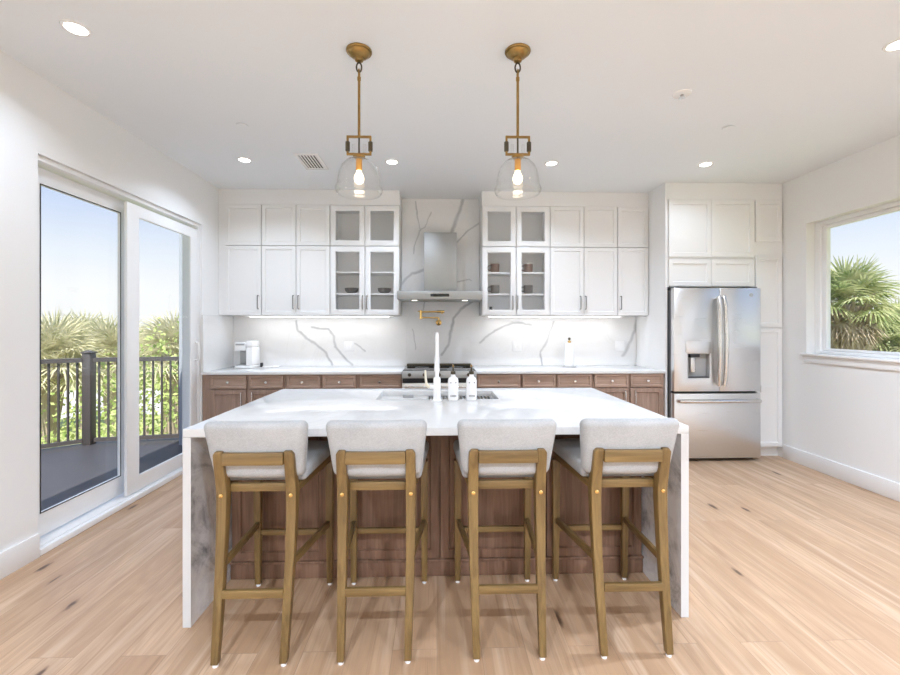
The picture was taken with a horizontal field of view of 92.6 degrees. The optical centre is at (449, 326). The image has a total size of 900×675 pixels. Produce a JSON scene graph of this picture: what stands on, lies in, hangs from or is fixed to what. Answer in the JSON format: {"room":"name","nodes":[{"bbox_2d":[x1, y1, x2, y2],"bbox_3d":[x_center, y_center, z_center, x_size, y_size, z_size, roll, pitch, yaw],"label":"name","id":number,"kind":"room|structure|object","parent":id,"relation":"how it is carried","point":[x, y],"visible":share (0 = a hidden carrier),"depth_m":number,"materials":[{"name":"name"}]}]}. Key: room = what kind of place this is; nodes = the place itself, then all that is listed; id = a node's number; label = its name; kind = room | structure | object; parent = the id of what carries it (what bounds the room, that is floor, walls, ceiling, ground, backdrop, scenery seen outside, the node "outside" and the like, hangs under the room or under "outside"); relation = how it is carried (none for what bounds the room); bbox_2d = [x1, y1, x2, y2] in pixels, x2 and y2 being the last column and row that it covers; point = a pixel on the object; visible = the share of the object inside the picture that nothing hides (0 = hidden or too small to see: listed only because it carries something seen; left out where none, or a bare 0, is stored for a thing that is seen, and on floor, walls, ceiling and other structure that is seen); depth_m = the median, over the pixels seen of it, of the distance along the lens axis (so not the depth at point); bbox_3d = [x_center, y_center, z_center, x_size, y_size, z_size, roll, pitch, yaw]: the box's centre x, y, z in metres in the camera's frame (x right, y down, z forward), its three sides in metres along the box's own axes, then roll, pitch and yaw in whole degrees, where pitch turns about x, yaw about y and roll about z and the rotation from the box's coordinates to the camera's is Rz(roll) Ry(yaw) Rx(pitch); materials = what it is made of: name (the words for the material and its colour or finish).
{"room":"kitchen","nodes":[
{"label":"kitchen","id":0,"kind":"room"},
{"bbox_2d":[0,50,223,551],"bbox_3d":[-2.518,-0.070,0.389,0.200,2.910,9.330,0,0,-2],"label":"wall","id":1,"kind":"structure","parent":0,"point":[38,117],"depth_m":2.56,"materials":[{"name":"paint"}]},
{"bbox_2d":[0,533,39,579],"bbox_3d":[-2.372,1.312,-0.841,0.017,0.145,6.863,0,0,-2],"label":"baseboard","id":2,"kind":"structure","parent":1,"relation":"attached to","point":[26,551],"depth_m":2.46,"materials":[{"name":"white paint"}]},
{"bbox_2d":[38,155,200,555],"bbox_3d":[-2.584,0.168,3.496,0.196,2.433,1.809,0,0,-2],"label":"door","id":3,"kind":"structure","parent":1,"relation":"in","point":[58,523],"depth_m":3.40,"materials":[{"name":"white plastic"}]},
{"bbox_2d":[219,204,233,315],"bbox_3d":[-2.519,-0.742,4.885,0.068,1.224,0.294,0,0,-2],"label":"trim","id":4,"kind":"structure","parent":1,"relation":"attached to","point":[222,245],"depth_m":4.74,"materials":[{"name":"white paint"}]},
{"bbox_2d":[179,234,181,444],"bbox_3d":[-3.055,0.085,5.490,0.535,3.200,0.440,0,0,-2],"label":"door frame","id":5,"kind":"structure","parent":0,"point":[180,235],"depth_m":5.26,"materials":[{"name":"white paint"}]},
{"bbox_2d":[401,213,479,315],"bbox_3d":[0.474,-0.070,5.247,6.475,2.910,0.200,0,0,-2],"label":"wall","id":6,"kind":"structure","parent":0,"point":[401,213],"depth_m":5.14,"materials":[{"name":"paint"}]},
{"bbox_2d":[225,204,261,245],"bbox_3d":[-2.284,-1.126,4.887,0.396,0.450,0.308,0,0,-2],"label":"upper cabinet","id":7,"kind":"object","parent":6,"relation":"attached to","point":[243,222],"visible":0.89,"depth_m":4.74,"materials":[{"name":"white paint"}]},
{"bbox_2d":[225,246,268,315],"bbox_3d":[-2.283,-0.515,4.870,0.396,0.764,0.343,0,0,-2],"label":"upper cabinet","id":8,"kind":"object","parent":6,"relation":"attached to","point":[243,264],"visible":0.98,"depth_m":4.74,"materials":[{"name":"white paint"}]},
{"bbox_2d":[262,205,329,245],"bbox_3d":[-1.709,-1.126,4.905,0.746,0.450,0.308,0,0,-2],"label":"upper cabinet","id":9,"kind":"object","parent":6,"relation":"attached to","point":[282,225],"visible":0.93,"depth_m":4.76,"materials":[{"name":"white paint"}]},
{"bbox_2d":[262,246,333,315],"bbox_3d":[-1.708,-0.515,4.887,0.746,0.764,0.343,0,0,-2],"label":"upper cabinet","id":10,"kind":"object","parent":6,"relation":"attached to","point":[295,279],"visible":0.99,"depth_m":4.76,"materials":[{"name":"white paint"}]},
{"bbox_2d":[245,315,393,316],"bbox_3d":[-1.484,-0.122,4.902,1.670,0.016,0.040,0,0,-2],"label":"light","id":11,"kind":"object","parent":10,"relation":"attached to","point":[245,315],"visible":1,"depth_m":4.88,"materials":[{"name":"white plastic"}]},
{"bbox_2d":[219,189,401,212],"bbox_3d":[-1.560,-1.440,4.926,1.987,0.169,0.317,0,0,-2],"label":"trim","id":12,"kind":"structure","parent":6,"relation":"attached to","point":[226,196],"depth_m":4.77,"materials":[{"name":"white paint"}]},
{"bbox_2d":[330,246,400,315],"bbox_3d":[-0.951,-0.515,4.910,0.761,0.764,0.343,0,0,-2],"label":"upper cabinet","id":13,"kind":"object","parent":6,"relation":"attached to","point":[367,269],"visible":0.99,"depth_m":4.96,"materials":[{"name":"white paint"}]},
{"bbox_2d":[345,288,357,292],"bbox_3d":[-1.124,-0.411,4.908,0.156,0.062,0.156,0,0,-2],"label":"bowl","id":14,"kind":"object","parent":13,"relation":"on","point":[348,290],"visible":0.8,"depth_m":4.85,"materials":[{"name":"grey ceramic"}]},
{"bbox_2d":[336,293,393,295],"bbox_3d":[-0.952,-0.371,4.942,0.723,0.018,0.238,0,0,-2],"label":"shelf","id":15,"kind":"object","parent":13,"relation":"attached to","point":[337,294],"depth_m":4.83,"materials":[{"name":"white paint"}]},
{"bbox_2d":[336,271,393,275],"bbox_3d":[-0.952,-0.614,4.942,0.723,0.018,0.238,0,0,-2],"label":"shelf","id":16,"kind":"object","parent":13,"relation":"attached to","point":[338,273],"depth_m":4.86,"materials":[{"name":"white paint"}]},
{"bbox_2d":[378,288,390,292],"bbox_3d":[-0.749,-0.411,4.920,0.156,0.062,0.156,0,0,-2],"label":"bowl","id":17,"kind":"object","parent":13,"relation":"on","point":[381,290],"visible":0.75,"depth_m":4.86,"materials":[{"name":"grey ceramic"}]},
{"bbox_2d":[330,205,400,248],"bbox_3d":[-0.952,-1.126,4.928,0.761,0.450,0.308,0,0,-2],"label":"upper cabinet","id":18,"kind":"object","parent":6,"relation":"attached to","point":[350,225],"visible":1,"depth_m":4.79,"materials":[{"name":"white paint"}]},
{"bbox_2d":[201,198,635,371],"bbox_3d":[-0.148,-0.532,4.793,4.802,1.982,0.667,0,0,-2],"label":"backsplash","id":19,"kind":"structure","parent":6,"relation":"attached to","point":[465,336],"depth_m":5.10,"materials":[{"name":"white stone"}]},
{"bbox_2d":[344,341,353,350],"bbox_3d":[-1.192,0.226,5.072,0.114,0.118,0.008,0,0,-2],"label":"wall outlet","id":20,"kind":"object","parent":19,"relation":"attached to","point":[348,345],"visible":1,"depth_m":5.07,"materials":[{"name":"white plastic"}]},
{"bbox_2d":[418,310,444,325],"bbox_3d":[-0.218,-0.103,4.977,0.307,0.173,0.257,0,0,-2],"label":"pot filler","id":21,"kind":"object","parent":19,"relation":"attached to","point":[438,322],"visible":1,"depth_m":4.88,"materials":[{"name":"gold metal"}]},
{"bbox_2d":[512,341,521,350],"bbox_3d":[0.800,0.226,5.132,0.114,0.118,0.008,0,0,-2],"label":"wall outlet","id":22,"kind":"object","parent":19,"relation":"attached to","point":[516,345],"visible":1,"depth_m":5.13,"materials":[{"name":"white plastic"}]},
{"bbox_2d":[615,341,623,350],"bbox_3d":[2.040,0.226,5.169,0.114,0.118,0.008,0,0,-2],"label":"wall outlet","id":23,"kind":"object","parent":19,"relation":"attached to","point":[619,345],"visible":1,"depth_m":5.17,"materials":[{"name":"white plastic"}]},
{"bbox_2d":[397,232,481,301],"bbox_3d":[-0.116,-0.689,4.861,0.918,0.794,0.492,0,0,-2],"label":"range hood","id":24,"kind":"object","parent":6,"relation":"attached to","point":[440,249],"visible":0.98,"depth_m":4.94,"materials":[{"name":"silver metal"}]},
{"bbox_2d":[480,247,549,315],"bbox_3d":[0.739,-0.515,4.961,0.763,0.764,0.343,0,0,-2],"label":"upper cabinet","id":25,"kind":"object","parent":6,"relation":"attached to","point":[510,300],"visible":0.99,"depth_m":4.94,"materials":[{"name":"white paint"}]},
{"bbox_2d":[488,285,498,292],"bbox_3d":[0.505,-0.429,4.944,0.130,0.098,0.104,0,0,31],"label":"mug","id":26,"kind":"object","parent":25,"relation":"on","point":[494,288],"visible":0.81,"depth_m":4.89,"materials":[{"name":"grey ceramic"}]},
{"bbox_2d":[488,264,498,271],"bbox_3d":[0.505,-0.672,4.944,0.130,0.098,0.104,0,0,31],"label":"mug","id":27,"kind":"object","parent":25,"relation":"on","point":[494,267],"visible":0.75,"depth_m":4.89,"materials":[{"name":"brown ceramic"}]},
{"bbox_2d":[488,293,543,296],"bbox_3d":[0.738,-0.371,4.994,0.725,0.018,0.238,0,0,-2],"label":"shelf","id":28,"kind":"object","parent":25,"relation":"attached to","point":[489,294],"depth_m":4.94,"materials":[{"name":"white paint"}]},
{"bbox_2d":[488,272,543,275],"bbox_3d":[0.738,-0.614,4.994,0.725,0.018,0.238,0,0,-2],"label":"shelf","id":29,"kind":"object","parent":25,"relation":"attached to","point":[489,273],"depth_m":4.92,"materials":[{"name":"white paint"}]},
{"bbox_2d":[522,285,532,293],"bbox_3d":[0.890,-0.429,4.956,0.130,0.098,0.104,0,0,31],"label":"mug","id":30,"kind":"object","parent":25,"relation":"on","point":[528,289],"visible":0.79,"depth_m":4.91,"materials":[{"name":"grey ceramic"}]},
{"bbox_2d":[522,264,532,271],"bbox_3d":[0.890,-0.672,4.956,0.130,0.098,0.104,0,0,31],"label":"mug","id":31,"kind":"object","parent":25,"relation":"on","point":[527,267],"visible":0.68,"depth_m":4.91,"materials":[{"name":"brown ceramic"}]},
{"bbox_2d":[480,206,549,249],"bbox_3d":[0.738,-1.129,4.979,0.763,0.455,0.308,0,0,-2],"label":"upper cabinet","id":32,"kind":"object","parent":6,"relation":"attached to","point":[500,226],"visible":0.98,"depth_m":4.84,"materials":[{"name":"white paint"}]},
{"bbox_2d":[479,191,647,212],"bbox_3d":[1.300,-1.442,5.012,1.896,0.164,0.317,0,0,-2],"label":"trim","id":33,"kind":"structure","parent":6,"relation":"attached to","point":[487,198],"depth_m":4.85,"materials":[{"name":"white paint"}]},
{"bbox_2d":[547,247,616,315],"bbox_3d":[1.507,-0.515,4.984,0.765,0.764,0.343,0,0,-2],"label":"upper cabinet","id":34,"kind":"object","parent":6,"relation":"attached to","point":[583,281],"visible":0.99,"depth_m":4.86,"materials":[{"name":"white paint"}]},
{"bbox_2d":[485,316,623,316],"bbox_3d":[1.210,-0.122,4.984,1.620,0.016,0.040,0,0,-2],"label":"light","id":35,"kind":"object","parent":34,"relation":"attached to","point":[485,316],"visible":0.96,"depth_m":4.96,"materials":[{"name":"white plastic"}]},
{"bbox_2d":[550,207,616,247],"bbox_3d":[1.506,-1.129,5.002,0.765,0.455,0.308,0,0,-2],"label":"upper cabinet","id":36,"kind":"object","parent":6,"relation":"attached to","point":[570,227],"visible":0.93,"depth_m":4.86,"materials":[{"name":"white paint"}]},
{"bbox_2d":[614,248,647,315],"bbox_3d":[2.069,-0.515,5.001,0.352,0.764,0.343,0,0,-2],"label":"upper cabinet","id":37,"kind":"object","parent":6,"relation":"attached to","point":[632,263],"visible":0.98,"depth_m":4.87,"materials":[{"name":"white paint"}]},
{"bbox_2d":[617,207,647,247],"bbox_3d":[2.068,-1.129,5.019,0.352,0.455,0.308,0,0,-2],"label":"upper cabinet","id":38,"kind":"object","parent":6,"relation":"attached to","point":[632,222],"visible":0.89,"depth_m":4.87,"materials":[{"name":"white paint"}]},
{"bbox_2d":[667,258,753,289],"bbox_3d":[2.743,-0.574,4.870,0.933,0.306,0.687,0,0,-2],"label":"upper cabinet","id":39,"kind":"object","parent":6,"relation":"attached to","point":[681,272],"visible":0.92,"depth_m":4.53,"materials":[{"name":"white paint"}]},
{"bbox_2d":[667,199,753,258],"bbox_3d":[2.743,-1.037,4.870,0.933,0.618,0.687,0,0,-2],"label":"upper cabinet","id":40,"kind":"object","parent":6,"relation":"attached to","point":[695,228],"visible":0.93,"depth_m":4.53,"materials":[{"name":"white paint"}]},
{"bbox_2d":[667,182,781,199],"bbox_3d":[2.899,-1.435,4.885,1.248,0.177,0.667,0,0,-2],"label":"trim","id":41,"kind":"structure","parent":6,"relation":"attached to","point":[688,191],"depth_m":4.55,"materials":[{"name":"white paint"}]},
{"bbox_2d":[0,0,899,198],"bbox_3d":[0.767,-1.605,0.038,7.045,0.160,10.830,0,0,-2],"label":"ceiling","id":42,"kind":"structure","parent":0,"point":[804,86],"depth_m":2.70,"materials":[{"name":"paint"}]},
{"bbox_2d":[59,19,91,36],"bbox_3d":[-1.907,-1.521,2.192,0.128,0.006,0.128,0,0,-2],"label":"recessed light","id":43,"kind":"object","parent":42,"relation":"in","point":[74,27],"visible":1,"depth_m":2.19,"materials":[{"name":"white"}]},
{"bbox_2d":[236,122,248,128],"bbox_3d":[-1.565,-1.520,3.243,0.084,0.010,0.084,0,0,-2],"label":"sprinkler cover","id":44,"kind":"object","parent":42,"relation":"attached to","point":[240,125],"visible":1,"depth_m":3.23,"materials":[{"name":"paint"}]},
{"bbox_2d":[237,157,251,162],"bbox_3d":[-1.872,-1.521,3.917,0.128,0.006,0.128,0,0,-2],"label":"recessed light","id":45,"kind":"object","parent":42,"relation":"in","point":[241,159],"visible":1,"depth_m":3.90,"materials":[{"name":"white"}]},
{"bbox_2d":[294,153,328,169],"bbox_3d":[-1.273,-1.521,3.966,0.215,0.008,0.375,0,0,-2],"label":"ceiling vent","id":46,"kind":"object","parent":42,"relation":"in","point":[309,161],"visible":1,"depth_m":3.96,"materials":[{"name":"white metal"}]},
{"bbox_2d":[336,42,380,195],"bbox_3d":[-0.502,-1.129,2.374,0.260,0.792,0.260,0,0,-2],"label":"pendant light","id":47,"kind":"object","parent":42,"relation":"hanging from","point":[360,52],"visible":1,"depth_m":2.36,"materials":[{"name":"gold metal"}]},
{"bbox_2d":[356,158,361,170],"bbox_3d":[-0.502,-0.895,2.374,0.034,0.060,0.034,0,0,-2],"label":"socket","id":48,"kind":"object","parent":47,"relation":"attached to","point":[358,160],"depth_m":2.36,"materials":[{"name":"gold metal"}]},
{"bbox_2d":[385,159,398,164],"bbox_3d":[-0.535,-1.521,3.965,0.128,0.006,0.128,0,0,-2],"label":"recessed light","id":49,"kind":"object","parent":42,"relation":"in","point":[388,161],"visible":1,"depth_m":3.95,"materials":[{"name":"white"}]},
{"bbox_2d":[494,43,540,192],"bbox_3d":[0.374,-1.129,2.377,0.260,0.792,0.260,0,0,-2],"label":"pendant light","id":50,"kind":"object","parent":42,"relation":"hanging from","point":[517,52],"visible":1,"depth_m":2.37,"materials":[{"name":"gold metal"}]},
{"bbox_2d":[515,159,520,170],"bbox_3d":[0.374,-0.895,2.377,0.034,0.060,0.034,0,0,-2],"label":"socket","id":51,"kind":"object","parent":50,"relation":"attached to","point":[517,161],"depth_m":2.36,"materials":[{"name":"gold metal"}]},
{"bbox_2d":[545,160,558,165],"bbox_3d":[0.945,-1.521,4.000,0.128,0.006,0.128,0,0,-2],"label":"recessed light","id":52,"kind":"object","parent":42,"relation":"in","point":[548,163],"visible":1,"depth_m":4.00,"materials":[{"name":"white"}]},
{"bbox_2d":[672,89,691,99],"bbox_3d":[1.516,-1.510,2.809,0.116,0.028,0.116,0,0,-2],"label":"sprinkler","id":53,"kind":"object","parent":42,"relation":"attached to","point":[681,94],"visible":1,"depth_m":2.79,"materials":[{"name":"white"}]},
{"bbox_2d":[698,162,712,166],"bbox_3d":[2.392,-1.521,4.025,0.128,0.006,0.128,0,0,-2],"label":"recessed light","id":54,"kind":"object","parent":42,"relation":"in","point":[704,164],"visible":1,"depth_m":4.03,"materials":[{"name":"white"}]},
{"bbox_2d":[722,125,734,130],"bbox_3d":[2.127,-1.520,3.284,0.084,0.010,0.084,0,0,-2],"label":"sprinkler cover","id":55,"kind":"object","parent":42,"relation":"attached to","point":[729,127],"visible":1,"depth_m":3.28,"materials":[{"name":"paint"}]},
{"bbox_2d":[882,38,899,51],"bbox_3d":[2.418,-1.521,2.316,0.128,0.006,0.128,0,0,-2],"label":"recessed light","id":56,"kind":"object","parent":42,"relation":"in","point":[894,45],"visible":1,"depth_m":2.33,"materials":[{"name":"white"}]},
{"bbox_2d":[0,456,899,674],"bbox_3d":[0.618,1.445,0.484,6.475,0.120,9.730,0,0,-2],"label":"floor","id":57,"kind":"structure","parent":0,"point":[794,568],"depth_m":2.09,"materials":[{"name":"brown wood"}]},
{"bbox_2d":[203,375,285,420],"bbox_3d":[-2.121,0.937,4.698,0.841,0.894,0.679,0,0,-2],"label":"base cabinet","id":58,"kind":"object","parent":57,"relation":"on","point":[221,393],"visible":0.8,"depth_m":4.40,"materials":[{"name":"brown wood"}]},
{"bbox_2d":[201,366,405,374],"bbox_3d":[-1.528,0.474,4.745,2.040,0.028,0.679,0,0,-2],"label":"countertop","id":59,"kind":"structure","parent":58,"relation":"on","point":[281,370],"depth_m":4.55,"materials":[{"name":"white stone"}]},
{"bbox_2d":[235,340,259,367],"bbox_3d":[-2.299,0.307,4.881,0.190,0.305,0.224,0,0,-2],"label":"coffee maker","id":60,"kind":"object","parent":59,"relation":"on","point":[249,350],"visible":1,"depth_m":4.79,"materials":[{"name":"white plastic"}]},
{"bbox_2d":[204,420,333,667],"bbox_3d":[-0.828,0.891,2.044,0.429,0.988,0.597,0,0,-2],"label":"bar stool","id":61,"kind":"object","parent":57,"relation":"on","point":[257,451],"visible":0.92,"depth_m":1.81,"materials":[{"name":"brown wood"}]},
{"bbox_2d":[286,374,357,388],"bbox_3d":[-1.330,0.937,4.722,0.736,0.894,0.679,0,0,-2],"label":"base cabinet","id":62,"kind":"object","parent":57,"relation":"on","point":[350,381],"visible":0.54,"depth_m":4.42,"materials":[{"name":"brown wood"}]},
{"bbox_2d":[326,419,428,664],"bbox_3d":[-0.320,0.891,2.060,0.429,0.988,0.597,0,0,-2],"label":"bar stool","id":63,"kind":"object","parent":57,"relation":"on","point":[359,449],"visible":1,"depth_m":1.82,"materials":[{"name":"brown wood"}]},
{"bbox_2d":[358,374,401,388],"bbox_3d":[-0.734,0.937,4.740,0.451,0.894,0.679,0,0,-2],"label":"base cabinet","id":64,"kind":"object","parent":57,"relation":"on","point":[365,381],"visible":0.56,"depth_m":4.44,"materials":[{"name":"brown wood"}]},
{"bbox_2d":[183,388,688,627],"bbox_3d":[-0.065,0.927,2.659,2.370,0.913,1.290,0,0,-2],"label":"countertop","id":65,"kind":"structure","parent":57,"relation":"on","point":[567,407],"depth_m":2.21,"materials":[{"name":"stone"}]},
{"bbox_2d":[424,332,441,400],"bbox_3d":[-0.082,0.252,2.828,0.108,0.437,0.211,0,0,18],"label":"kitchen faucet","id":66,"kind":"object","parent":65,"relation":"on","point":[436,387],"visible":1,"depth_m":2.74,"materials":[{"name":"white metal"}]},
{"bbox_2d":[380,396,493,399],"bbox_3d":[-0.088,0.615,2.984,0.845,0.210,0.406,0,0,-2],"label":"sink","id":67,"kind":"object","parent":65,"relation":"in","point":[382,397],"visible":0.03,"depth_m":3.16,"materials":[{"name":"white"}]},
{"bbox_2d":[403,394,413,397],"bbox_3d":[-0.305,0.505,3.147,0.080,0.026,0.024,0,0,-2],"label":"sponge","id":68,"kind":"object","parent":67,"relation":"on","point":[404,395],"visible":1,"depth_m":3.14,"materials":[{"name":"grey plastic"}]},
{"bbox_2d":[428,395,490,398],"bbox_3d":[0.071,0.512,2.989,0.453,0.015,0.362,0,0,-2],"label":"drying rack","id":69,"kind":"object","parent":67,"relation":"on","point":[485,397],"visible":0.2,"depth_m":3.14,"materials":[{"name":"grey metal"}]},
{"bbox_2d":[448,364,457,400],"bbox_3d":[0.020,0.355,2.772,0.068,0.230,0.083,0,0,-2],"label":"soap bottle","id":70,"kind":"object","parent":65,"relation":"on","point":[453,380],"visible":1,"depth_m":2.74,"materials":[{"name":"white plastic"}]},
{"bbox_2d":[466,364,476,400],"bbox_3d":[0.138,0.355,2.776,0.068,0.230,0.083,0,0,-2],"label":"soap bottle","id":71,"kind":"object","parent":65,"relation":"on","point":[471,382],"visible":1,"depth_m":2.74,"materials":[{"name":"white plastic"}]},
{"bbox_2d":[230,435,643,578],"bbox_3d":[-0.070,0.947,2.821,2.290,0.872,0.887,0,0,-2],"label":"base cabinet","id":72,"kind":"object","parent":57,"relation":"on","point":[499,553],"visible":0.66,"depth_m":2.40,"materials":[{"name":"brown wood"}]},
{"bbox_2d":[402,363,476,387],"bbox_3d":[-0.120,0.906,4.710,0.765,0.957,0.767,0,0,-2],"label":"range","id":73,"kind":"object","parent":57,"relation":"on","point":[413,376],"visible":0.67,"depth_m":4.40,"materials":[{"name":"silver metal"}]},
{"bbox_2d":[403,366,475,370],"bbox_3d":[-0.121,0.467,4.744,0.764,0.026,0.680,0,0,-2],"label":"cooktop","id":74,"kind":"object","parent":73,"relation":"in","point":[408,368],"depth_m":4.70,"materials":[{"name":"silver metal"}]},
{"bbox_2d":[476,374,520,387],"bbox_3d":[0.500,0.937,4.778,0.468,0.894,0.679,0,0,-2],"label":"base cabinet","id":75,"kind":"object","parent":57,"relation":"on","point":[483,380],"visible":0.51,"depth_m":4.48,"materials":[{"name":"brown wood"}]},
{"bbox_2d":[472,365,664,373],"bbox_3d":[1.259,0.474,4.830,1.990,0.028,0.679,0,0,-2],"label":"countertop","id":76,"kind":"structure","parent":75,"relation":"on","point":[507,369],"depth_m":4.65,"materials":[{"name":"white stone"}]},
{"bbox_2d":[562,337,576,366],"bbox_3d":[1.380,0.289,4.974,0.164,0.340,0.164,0,0,-2],"label":"paper towel holder","id":77,"kind":"object","parent":76,"relation":"on","point":[569,338],"visible":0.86,"depth_m":4.96,"materials":[{"name":"gold plastic"}]},
{"bbox_2d":[565,343,573,365],"bbox_3d":[1.380,0.315,4.974,0.104,0.262,0.104,0,0,-2],"label":"paper towel roll","id":78,"kind":"object","parent":77,"relation":"on","point":[569,347],"visible":0.99,"depth_m":4.93,"materials":[{"name":"white paper"}]},
{"bbox_2d":[453,419,556,661],"bbox_3d":[0.239,0.891,2.076,0.429,0.988,0.597,0,0,-2],"label":"bar stool","id":79,"kind":"object","parent":57,"relation":"on","point":[485,448],"visible":1,"depth_m":1.84,"materials":[{"name":"brown wood"}]},
{"bbox_2d":[521,374,591,387],"bbox_3d":[1.114,0.937,4.796,0.754,0.894,0.679,0,0,-2],"label":"base cabinet","id":80,"kind":"object","parent":57,"relation":"on","point":[527,380],"visible":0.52,"depth_m":4.50,"materials":[{"name":"brown wood"}]},
{"bbox_2d":[551,418,678,658],"bbox_3d":[0.775,0.891,2.093,0.429,0.988,0.597,0,0,-2],"label":"bar stool","id":81,"kind":"object","parent":57,"relation":"on","point":[624,448],"visible":0.98,"depth_m":1.86,"materials":[{"name":"brown wood"}]},
{"bbox_2d":[592,373,663,415],"bbox_3d":[1.873,0.937,4.819,0.759,0.894,0.679,0,0,-2],"label":"base cabinet","id":82,"kind":"object","parent":57,"relation":"on","point":[646,391],"visible":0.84,"depth_m":4.52,"materials":[{"name":"brown wood"}]},
{"bbox_2d":[636,182,666,416],"bbox_3d":[2.264,-0.070,4.860,0.020,2.908,0.679,0,0,-2],"label":"panel","id":83,"kind":"object","parent":57,"relation":"on","point":[651,329],"visible":0.5,"depth_m":4.70,"materials":[{"name":"white paint"}]},
{"bbox_2d":[667,287,761,458],"bbox_3d":[2.742,0.483,4.745,0.908,1.802,0.820,0,0,-2],"label":"refrigerator","id":84,"kind":"object","parent":57,"relation":"on","point":[714,334],"visible":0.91,"depth_m":4.42,"materials":[{"name":"grey metal"}]},
{"bbox_2d":[753,200,781,455],"bbox_3d":[3.366,0.019,4.888,0.312,2.730,0.687,0,0,-2],"label":"pantry cabinet","id":85,"kind":"object","parent":57,"relation":"on","point":[767,258],"visible":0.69,"depth_m":4.55,"materials":[{"name":"white paint"}]},
{"bbox_2d":[778,135,899,482],"bbox_3d":[3.754,-0.070,0.579,0.200,2.910,9.330,0,0,-2],"label":"wall","id":86,"kind":"structure","parent":0,"point":[846,415],"depth_m":3.99,"materials":[{"name":"paint"}]},
{"bbox_2d":[783,444,899,501],"bbox_3d":[3.656,1.312,0.231,0.017,0.145,8.640,0,0,-2],"label":"baseboard","id":87,"kind":"structure","parent":86,"relation":"attached to","point":[890,489],"depth_m":3.85,"materials":[{"name":"white paint"}]},
{"bbox_2d":[799,200,899,370],"bbox_3d":[3.626,-0.340,3.751,0.205,1.379,1.140,0,0,-2],"label":"window","id":88,"kind":"structure","parent":86,"relation":"in","point":[871,360],"depth_m":4.17,"materials":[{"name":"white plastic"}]},
{"label":"outside","id":89,"kind":"structure","parent":0,"visible":0},
{"bbox_2d":[41,438,181,510],"bbox_3d":[-5.873,1.565,2.174,6.390,0.240,7.700,0,0,-2],"label":"floor","id":90,"kind":"structure","parent":89,"point":[67,471],"depth_m":4.52,"materials":[{"name":"grey"}]},
{"bbox_2d":[41,350,178,448],"bbox_3d":[-6.050,0.865,3.776,6.500,1.159,0.602,0,0,-38],"label":"deck railing","id":91,"kind":"object","parent":90,"relation":"on","point":[88,359],"visible":0.73,"depth_m":5.27,"materials":[{"name":"grey metal"}]},
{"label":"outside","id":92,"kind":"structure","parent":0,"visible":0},
{"bbox_2d":[60,341,889,445],"bbox_3d":[-3.928,5.035,129.941,320.000,0.500,380.000,0,0,-2],"label":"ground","id":93,"kind":"structure","parent":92,"point":[147,418],"depth_m":21.32,"materials":[{"name":"green plant"}]},
{"bbox_2d":[41,306,115,448],"bbox_3d":[-9.183,2.132,9.960,2.818,5.335,2.843,0,0,-2],"label":"palm tree","id":94,"kind":"object","parent":93,"relation":"on","point":[56,338],"visible":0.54,"depth_m":9.85,"materials":[{"name":"green plant"}]},
{"bbox_2d":[50,309,115,428],"bbox_3d":[-17.022,1.928,19.856,4.292,5.744,4.492,0,0,30],"label":"palm tree","id":95,"kind":"object","parent":93,"relation":"on","point":[80,313],"visible":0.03,"depth_m":19.77,"materials":[{"name":"green plant"}]},
{"bbox_2d":[41,373,164,447],"bbox_3d":[-7.791,3.002,9.535,2.841,3.985,2.946,0,0,-2],"label":"shrub","id":96,"kind":"object","parent":93,"relation":"on","point":[63,435],"visible":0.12,"depth_m":9.18,"materials":[{"name":"green plant"}]},
{"bbox_2d":[54,309,162,436],"bbox_3d":[-11.079,2.031,14.013,3.603,5.539,3.690,0,0,36],"label":"palm tree","id":97,"kind":"object","parent":93,"relation":"on","point":[108,340],"visible":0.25,"depth_m":13.52,"materials":[{"name":"green plant"}]},
{"bbox_2d":[53,348,165,446],"bbox_3d":[-8.416,2.716,11.076,3.292,4.677,3.391,0,0,-2],"label":"shrub","id":98,"kind":"object","parent":93,"relation":"on","point":[113,377],"visible":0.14,"depth_m":10.74,"materials":[{"name":"green plant"}]},
{"bbox_2d":[69,331,177,443],"bbox_3d":[-6.095,2.583,8.555,2.554,5.031,2.672,0,0,-2],"label":"shrub","id":99,"kind":"object","parent":93,"relation":"on","point":[174,398],"visible":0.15,"depth_m":8.36,"materials":[{"name":"green plant"}]},
{"bbox_2d":[96,316,178,436],"bbox_3d":[-6.023,2.449,9.325,3.072,5.404,2.947,0,0,-31],"label":"shrub","id":100,"kind":"object","parent":93,"relation":"on","point":[163,342],"visible":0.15,"depth_m":9.21,"materials":[{"name":"green plant"}]},
{"bbox_2d":[110,307,178,433],"bbox_3d":[-7.093,2.130,11.099,2.548,5.338,2.816,0,0,17],"label":"palm tree","id":101,"kind":"object","parent":93,"relation":"on","point":[165,327],"visible":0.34,"depth_m":10.63,"materials":[{"name":"green plant"}]},
{"bbox_2d":[831,255,899,350],"bbox_3d":[5.961,1.854,6.442,1.606,5.884,1.647,0,0,-2],"label":"palm tree","id":102,"kind":"object","parent":93,"relation":"on","point":[853,327],"visible":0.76,"depth_m":6.19,"materials":[{"name":"green plant"}]},
{"bbox_2d":[869,297,899,351],"bbox_3d":[7.576,2.142,7.176,1.845,5.311,1.686,0,0,-2],"label":"palm tree","id":103,"kind":"object","parent":93,"relation":"on","point":[894,346],"visible":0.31,"depth_m":7.13,"materials":[{"name":"green plant"}]},
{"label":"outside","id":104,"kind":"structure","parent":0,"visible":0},
{"bbox_2d":[61,389,160,418],"bbox_3d":[-35.652,4.760,24.857,56.677,0.049,13.532,0,0,-13],"label":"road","id":105,"kind":"structure","parent":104,"point":[73,402],"depth_m":26.61,"materials":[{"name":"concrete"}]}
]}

